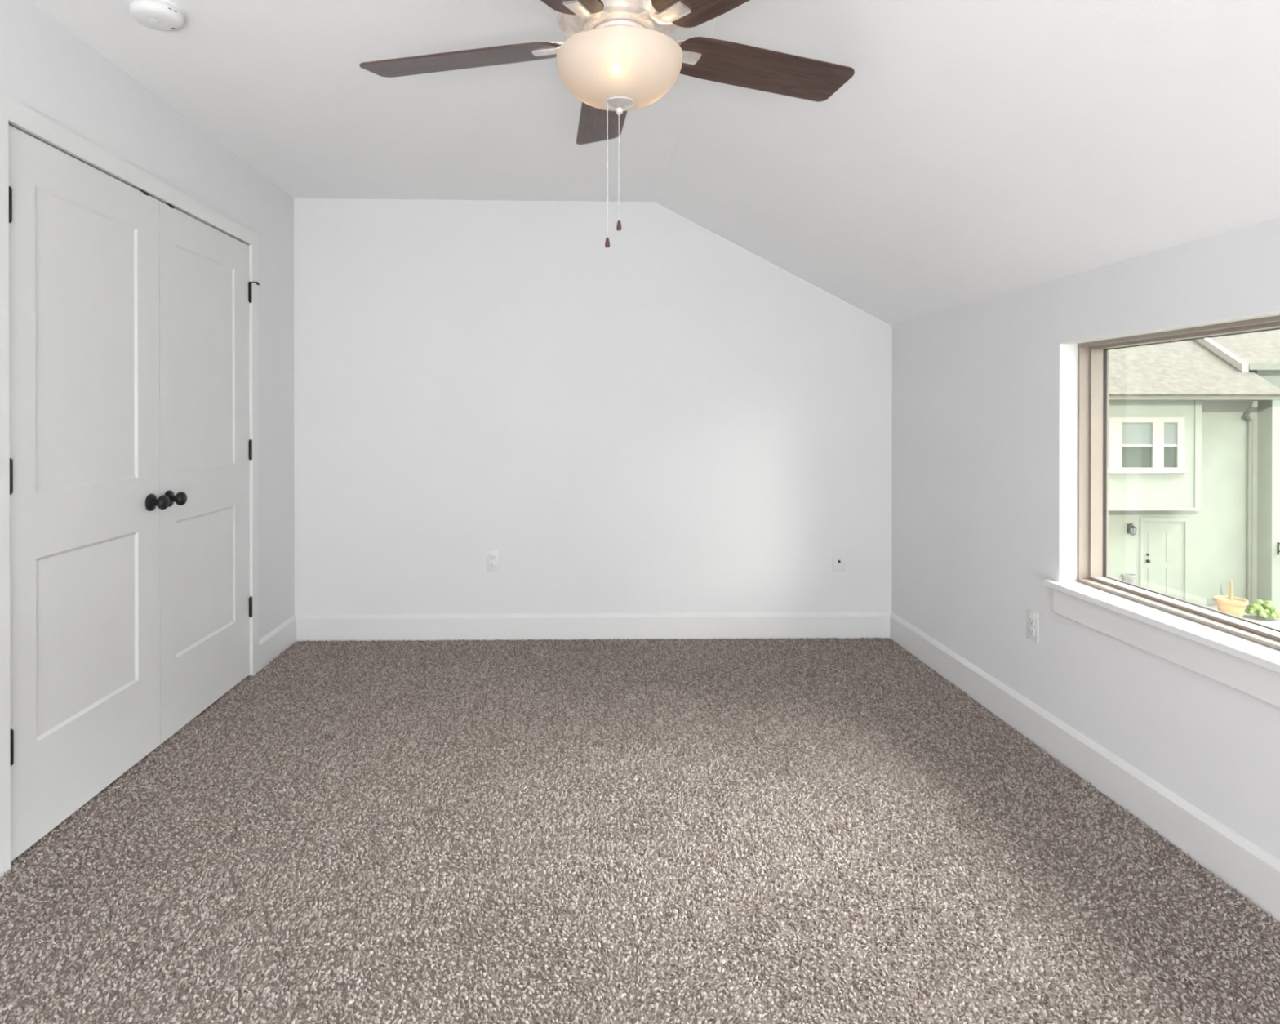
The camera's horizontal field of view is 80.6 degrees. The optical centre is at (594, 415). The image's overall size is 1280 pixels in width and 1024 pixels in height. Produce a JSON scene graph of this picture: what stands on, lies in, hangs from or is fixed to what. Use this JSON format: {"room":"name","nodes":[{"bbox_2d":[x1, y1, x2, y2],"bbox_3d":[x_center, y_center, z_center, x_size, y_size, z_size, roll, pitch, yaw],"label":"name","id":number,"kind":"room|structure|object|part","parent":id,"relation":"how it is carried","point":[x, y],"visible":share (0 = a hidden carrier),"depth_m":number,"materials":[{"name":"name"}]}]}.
{"room":"empty bedroom","nodes":[
{"label":"empty bedroom","id":0,"kind":"room"},
{"bbox_2d":[0,0,294,675],"bbox_3d":[-1.677,0.049,0.767,0.150,2.800,7.193,0,0,-1],"label":"wall","id":1,"kind":"structure","parent":0,"point":[46,68],"depth_m":3.19,"materials":[{"name":"paint"}]},
{"bbox_2d":[8,124,169,862],"bbox_3d":[-1.612,0.210,2.449,0.101,2.052,0.759,0,0,-1],"label":"door","id":2,"kind":"structure","parent":1,"relation":"in","point":[86,501],"depth_m":2.39,"materials":[{"name":"paint"}]},
{"bbox_3d":[-1.600,0.317,2.765,0.066,0.064,0.064,0,0,-1],"label":"knob","id":3,"kind":"part","parent":2,"relation":"part of","materials":[{"name":"black metal"}]},
{"bbox_2d":[0,92,258,876],"bbox_3d":[-1.629,0.186,2.832,0.017,2.128,1.666,0,0,-1],"label":"trim","id":4,"kind":"structure","parent":1,"relation":"attached to","point":[12,112],"depth_m":2.15,"materials":[{"name":"paint"}]},
{"bbox_2d":[159,200,259,743],"bbox_3d":[-1.625,0.207,3.232,0.101,2.052,0.802,0,0,-1],"label":"door","id":5,"kind":"structure","parent":1,"relation":"in","point":[206,289],"depth_m":3.17,"materials":[{"name":"paint"}]},
{"bbox_3d":[-1.602,0.317,2.888,0.066,0.064,0.064,0,0,-1],"label":"knob","id":6,"kind":"part","parent":5,"relation":"part of","materials":[{"name":"black metal"}]},
{"bbox_2d":[258,614,296,671],"bbox_3d":[-1.649,1.174,3.919,0.016,0.148,0.498,0,0,-1],"label":"baseboard","id":7,"kind":"structure","parent":1,"relation":"attached to","point":[283,636],"depth_m":3.89,"materials":[{"name":"paint"}]},
{"bbox_2d":[293,198,892,614],"bbox_3d":[0.001,0.036,4.294,3.629,2.800,0.200,0,0,-1],"label":"wall","id":8,"kind":"structure","parent":0,"point":[668,417],"depth_m":4.19,"materials":[{"name":"paint"}]},
{"bbox_2d":[486,549,499,570],"bbox_3d":[-0.566,0.801,4.182,0.071,0.115,0.009,0,0,-1],"label":"wall outlet","id":9,"kind":"object","parent":8,"relation":"attached to","point":[492,555],"visible":1,"depth_m":4.18,"materials":[{"name":"white plastic"}]},
{"bbox_2d":[489,554,495,559],"bbox_3d":[-0.566,0.781,4.179,0.033,0.028,0.003,0,0,-1],"label":"receptacle","id":10,"kind":"object","parent":9,"relation":"attached to","point":[491,556],"depth_m":4.18,"materials":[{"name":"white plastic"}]},
{"bbox_2d":[489,560,495,566],"bbox_3d":[-0.566,0.820,4.180,0.033,0.028,0.003,0,0,-1],"label":"receptacle","id":11,"kind":"object","parent":9,"relation":"attached to","point":[492,563],"depth_m":4.18,"materials":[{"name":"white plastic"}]},
{"bbox_2d":[294,611,891,641],"bbox_3d":[0.003,1.173,4.190,3.329,0.148,0.016,0,0,-1],"label":"baseboard","id":12,"kind":"structure","parent":8,"relation":"attached to","point":[686,625],"depth_m":4.18,"materials":[{"name":"paint"}]},
{"bbox_2d":[832,551,844,571],"bbox_3d":[1.367,0.813,4.212,0.071,0.115,0.018,0,0,-1],"label":"cable plate","id":13,"kind":"object","parent":8,"relation":"attached to","point":[838,557],"visible":1,"depth_m":4.21,"materials":[{"name":"white plastic"}]},
{"bbox_2d":[29,0,1279,325],"bbox_3d":[0.062,-0.916,0.794,3.369,0.868,6.833,0,0,-1],"label":"ceiling","id":14,"kind":"structure","parent":0,"point":[972,151],"depth_m":2.40,"materials":[{"name":"paint"}]},
{"bbox_2d":[126,0,186,31],"bbox_3d":[-1.284,-1.173,2.208,0.152,0.043,0.152,0,0,-1],"label":"smoke detector","id":15,"kind":"object","parent":14,"relation":"attached to","point":[159,15],"visible":1,"depth_m":2.18,"materials":[{"name":"white plastic"}]},
{"bbox_2d":[359,0,854,247],"bbox_3d":[0.050,-0.795,1.845,1.287,0.783,1.249,0,0,-1],"label":"ceiling fan","id":16,"kind":"object","parent":14,"relation":"hanging from","point":[617,57],"visible":1,"depth_m":1.80,"materials":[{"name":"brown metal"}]},
{"bbox_3d":[-0.335,-0.900,1.904,0.512,0.036,0.146,0,0,14],"label":"blade","id":17,"kind":"part","parent":16,"relation":"part of","materials":[{"name":"brown wood"}]},
{"bbox_3d":[-0.108,-0.904,1.847,0.107,0.021,0.085,0,0,14],"label":"clamp plate","id":18,"kind":"part","parent":16,"relation":"part of","materials":[{"name":"silver metal"}]},
{"bbox_3d":[-0.155,-0.898,1.462,0.146,0.036,0.512,0,0,32],"label":"blade","id":19,"kind":"part","parent":16,"relation":"part of","materials":[{"name":"brown wood"}]},
{"bbox_3d":[-0.030,-0.903,1.661,0.085,0.021,0.107,0,0,32],"label":"clamp plate","id":20,"kind":"part","parent":16,"relation":"part of","materials":[{"name":"silver metal"}]},
{"bbox_3d":[0.029,-0.901,2.212,0.146,0.036,0.512,0,0,-4],"label":"blade","id":21,"kind":"part","parent":16,"relation":"part of","materials":[{"name":"brown wood"}]},
{"bbox_3d":[0.030,-0.591,1.798,0.010,0.337,0.010,0,0,-1],"label":"pull chain","id":22,"kind":"part","parent":16,"relation":"part of","materials":[{"name":"silver metal"}]},
{"bbox_3d":[0.058,-0.598,1.804,0.010,0.267,0.010,0,0,-1],"label":"pull chain","id":23,"kind":"part","parent":16,"relation":"part of","materials":[{"name":"silver metal"}]},
{"bbox_3d":[0.059,-0.804,1.807,0.303,0.110,0.303,0,0,-1],"label":"lamp shade","id":24,"kind":"part","parent":16,"relation":"part of","materials":[{"name":"white glass"}]},
{"bbox_3d":[0.171,-0.904,1.677,0.085,0.021,0.107,0,0,-40],"label":"clamp plate","id":25,"kind":"part","parent":16,"relation":"part of","materials":[{"name":"silver metal"}]},
{"bbox_3d":[0.218,-0.904,1.873,0.107,0.021,0.085,0,0,-22],"label":"clamp plate","id":26,"kind":"part","parent":16,"relation":"part of","materials":[{"name":"silver metal"}]},
{"bbox_3d":[0.321,-0.898,1.497,0.146,0.036,0.512,0,0,-40],"label":"blade","id":27,"kind":"part","parent":16,"relation":"part of","materials":[{"name":"brown wood"}]},
{"bbox_3d":[0.435,-0.900,1.961,0.512,0.036,0.146,0,0,-22],"label":"blade","id":28,"kind":"part","parent":16,"relation":"part of","materials":[{"name":"brown wood"}]},
{"bbox_2d":[891,217,1279,859],"bbox_3d":[1.802,0.374,0.830,0.150,2.150,7.193,0,0,-1],"label":"wall","id":29,"kind":"structure","parent":0,"point":[984,393],"depth_m":2.82,"materials":[{"name":"paint"}]},
{"bbox_2d":[1026,608,1039,643],"bbox_3d":[1.686,0.809,2.901,0.009,0.115,0.071,0,0,-1],"label":"wall outlet","id":30,"kind":"object","parent":29,"relation":"attached to","point":[1033,618],"visible":1,"depth_m":2.89,"materials":[{"name":"white plastic"}]},
{"bbox_2d":[1029,616,1034,626],"bbox_3d":[1.683,0.790,2.901,0.003,0.028,0.033,0,0,-1],"label":"receptacle","id":31,"kind":"object","parent":30,"relation":"attached to","point":[1031,618],"depth_m":2.90,"materials":[{"name":"white plastic"}]},
{"bbox_2d":[1029,626,1034,635],"bbox_3d":[1.683,0.829,2.901,0.003,0.028,0.033,0,0,-1],"label":"receptacle","id":32,"kind":"object","parent":30,"relation":"attached to","point":[1031,628],"depth_m":2.90,"materials":[{"name":"white plastic"}]},
{"bbox_2d":[889,611,1279,922],"bbox_3d":[1.719,1.185,0.831,0.016,0.148,6.792,0,0,-1],"label":"baseboard","id":33,"kind":"structure","parent":29,"relation":"attached to","point":[1248,868],"depth_m":2.41,"materials":[{"name":"paint"}]},
{"bbox_2d":[1043,315,1279,707],"bbox_3d":[1.772,0.230,1.988,0.199,0.982,1.602,0,0,-1],"label":"window","id":34,"kind":"structure","parent":29,"relation":"in","point":[1218,646],"depth_m":2.42,"materials":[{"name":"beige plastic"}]},
{"bbox_3d":[1.722,0.618,1.989,0.100,0.024,1.602,0,0,-1],"label":"sill","id":35,"kind":"part","parent":34,"relation":"part of","materials":[{"name":"paint"}]},
{"bbox_3d":[1.839,0.173,1.989,0.065,0.843,1.488,0,0,-1],"label":"sash","id":36,"kind":"part","parent":34,"relation":"part of","materials":[{"name":"beige plastic"}]},
{"bbox_3d":[0.062,1.355,0.803,3.829,0.188,7.193,0,0,-1],"label":"floor","id":37,"kind":"structure","parent":0,"visible":0},
{"bbox_2d":[0,636,1279,1023],"bbox_3d":[0.032,1.258,0.802,3.388,0.006,6.792,0,0,-1],"label":"carpet","id":38,"kind":"structure","parent":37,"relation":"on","point":[833,830],"depth_m":2.07,"materials":[{"name":"grey carpet"}]},
{"label":"outside","id":39,"kind":"structure","parent":0,"visible":0},
{"bbox_2d":[1204,605,1279,629],"bbox_3d":[33.043,4.975,20.603,53.200,0.500,100.000,0,0,-1],"label":"ground","id":40,"kind":"structure","parent":39,"point":[1275,623],"depth_m":17.48,"materials":[{"name":"white"}]},
{"bbox_2d":[1108,328,1279,609],"bbox_3d":[14.090,0.345,23.448,25.000,8.740,11.210,0,0,-1],"label":"house","id":41,"kind":"structure","parent":40,"relation":"on","point":[1194,424],"depth_m":18.74,"materials":[{"name":"green paint"}]},
{"bbox_2d":[1126,523,1137,534],"bbox_3d":[13.295,2.792,18.640,0.170,0.301,0.214,0,0,-1],"label":"wall lantern","id":42,"kind":"object","parent":41,"relation":"attached to","point":[1131,529],"visible":1,"depth_m":18.60,"materials":[{"name":"black metal"}]},
{"bbox_3d":[13.293,2.802,18.737,0.100,0.240,0.020,0,0,-1],"label":"plate","id":43,"kind":"part","parent":42,"relation":"part of","materials":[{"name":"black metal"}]},
{"bbox_3d":[13.295,2.835,18.607,0.132,0.155,0.114,0,0,-1],"label":"lamp glass","id":44,"kind":"part","parent":42,"relation":"part of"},
{"bbox_3d":[13.107,0.419,18.228,0.750,0.530,0.010,0,0,-1],"label":"sash","id":45,"kind":"part","parent":41,"relation":"part of","materials":[{"name":"glass"}]},
{"bbox_3d":[13.107,0.994,18.230,0.750,0.500,0.010,0,0,-1],"label":"sash","id":46,"kind":"part","parent":41,"relation":"part of","materials":[{"name":"clear glass"}]},
{"bbox_3d":[14.173,3.672,18.755,1.040,2.080,0.018,0,0,-1],"label":"entry door","id":47,"kind":"part","parent":41,"relation":"part of","materials":[{"name":"paint"}]},
{"bbox_3d":[13.921,0.419,18.242,0.340,0.530,0.010,0,0,-1],"label":"sash","id":48,"kind":"part","parent":41,"relation":"part of","materials":[{"name":"glass"}]},
{"bbox_3d":[13.921,0.994,18.244,0.340,0.500,0.010,0,0,-1],"label":"sash","id":49,"kind":"part","parent":41,"relation":"part of","materials":[{"name":"clear glass"}]},
{"bbox_2d":[1276,542,1279,554],"bbox_3d":[16.738,3.333,18.194,0.280,0.509,0.430,0,0,-1],"label":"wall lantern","id":50,"kind":"object","parent":41,"relation":"attached to","point":[1278,543],"visible":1,"depth_m":18.39,"materials":[{"name":"black metal"}]},
{"bbox_2d":[1213,580,1248,617],"bbox_3d":[15.020,4.315,17.783,0.636,0.842,0.636,0,0,-1],"label":"basket","id":51,"kind":"object","parent":40,"relation":"on","point":[1231,605],"visible":0.86,"depth_m":17.65,"materials":[{"name":"wicker"}]},
{"bbox_3d":[15.020,4.526,17.784,0.636,0.420,0.636,0,0,-1],"label":"pot","id":52,"kind":"part","parent":51,"relation":"part of","materials":[{"name":"ceramic"}]},
{"bbox_3d":[15.027,4.148,17.784,0.079,0.508,0.068,0,0,-23],"label":"stem","id":53,"kind":"part","parent":51,"relation":"part of","materials":[{"name":"yellow wicker"}]},
{"bbox_2d":[1244,599,1279,619],"bbox_3d":[15.671,4.528,17.635,0.713,0.471,0.642,0,0,-1],"label":"shrub","id":54,"kind":"object","parent":40,"relation":"on","point":[1264,609],"visible":1,"depth_m":17.53,"materials":[{"name":"green plant"}]},
{"bbox_3d":[12.863,4.425,18.146,0.500,0.618,0.440,0,0,-1],"label":"stand","id":55,"kind":"object","parent":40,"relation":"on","visible":0},
{"bbox_2d":[1120,573,1137,584],"bbox_3d":[12.863,3.965,18.144,0.318,0.300,0.318,0,0,-1],"label":"bucket","id":56,"kind":"object","parent":55,"relation":"on","point":[1126,577],"visible":0.79,"depth_m":18.05,"materials":[{"name":"white plastic"}]}
]}

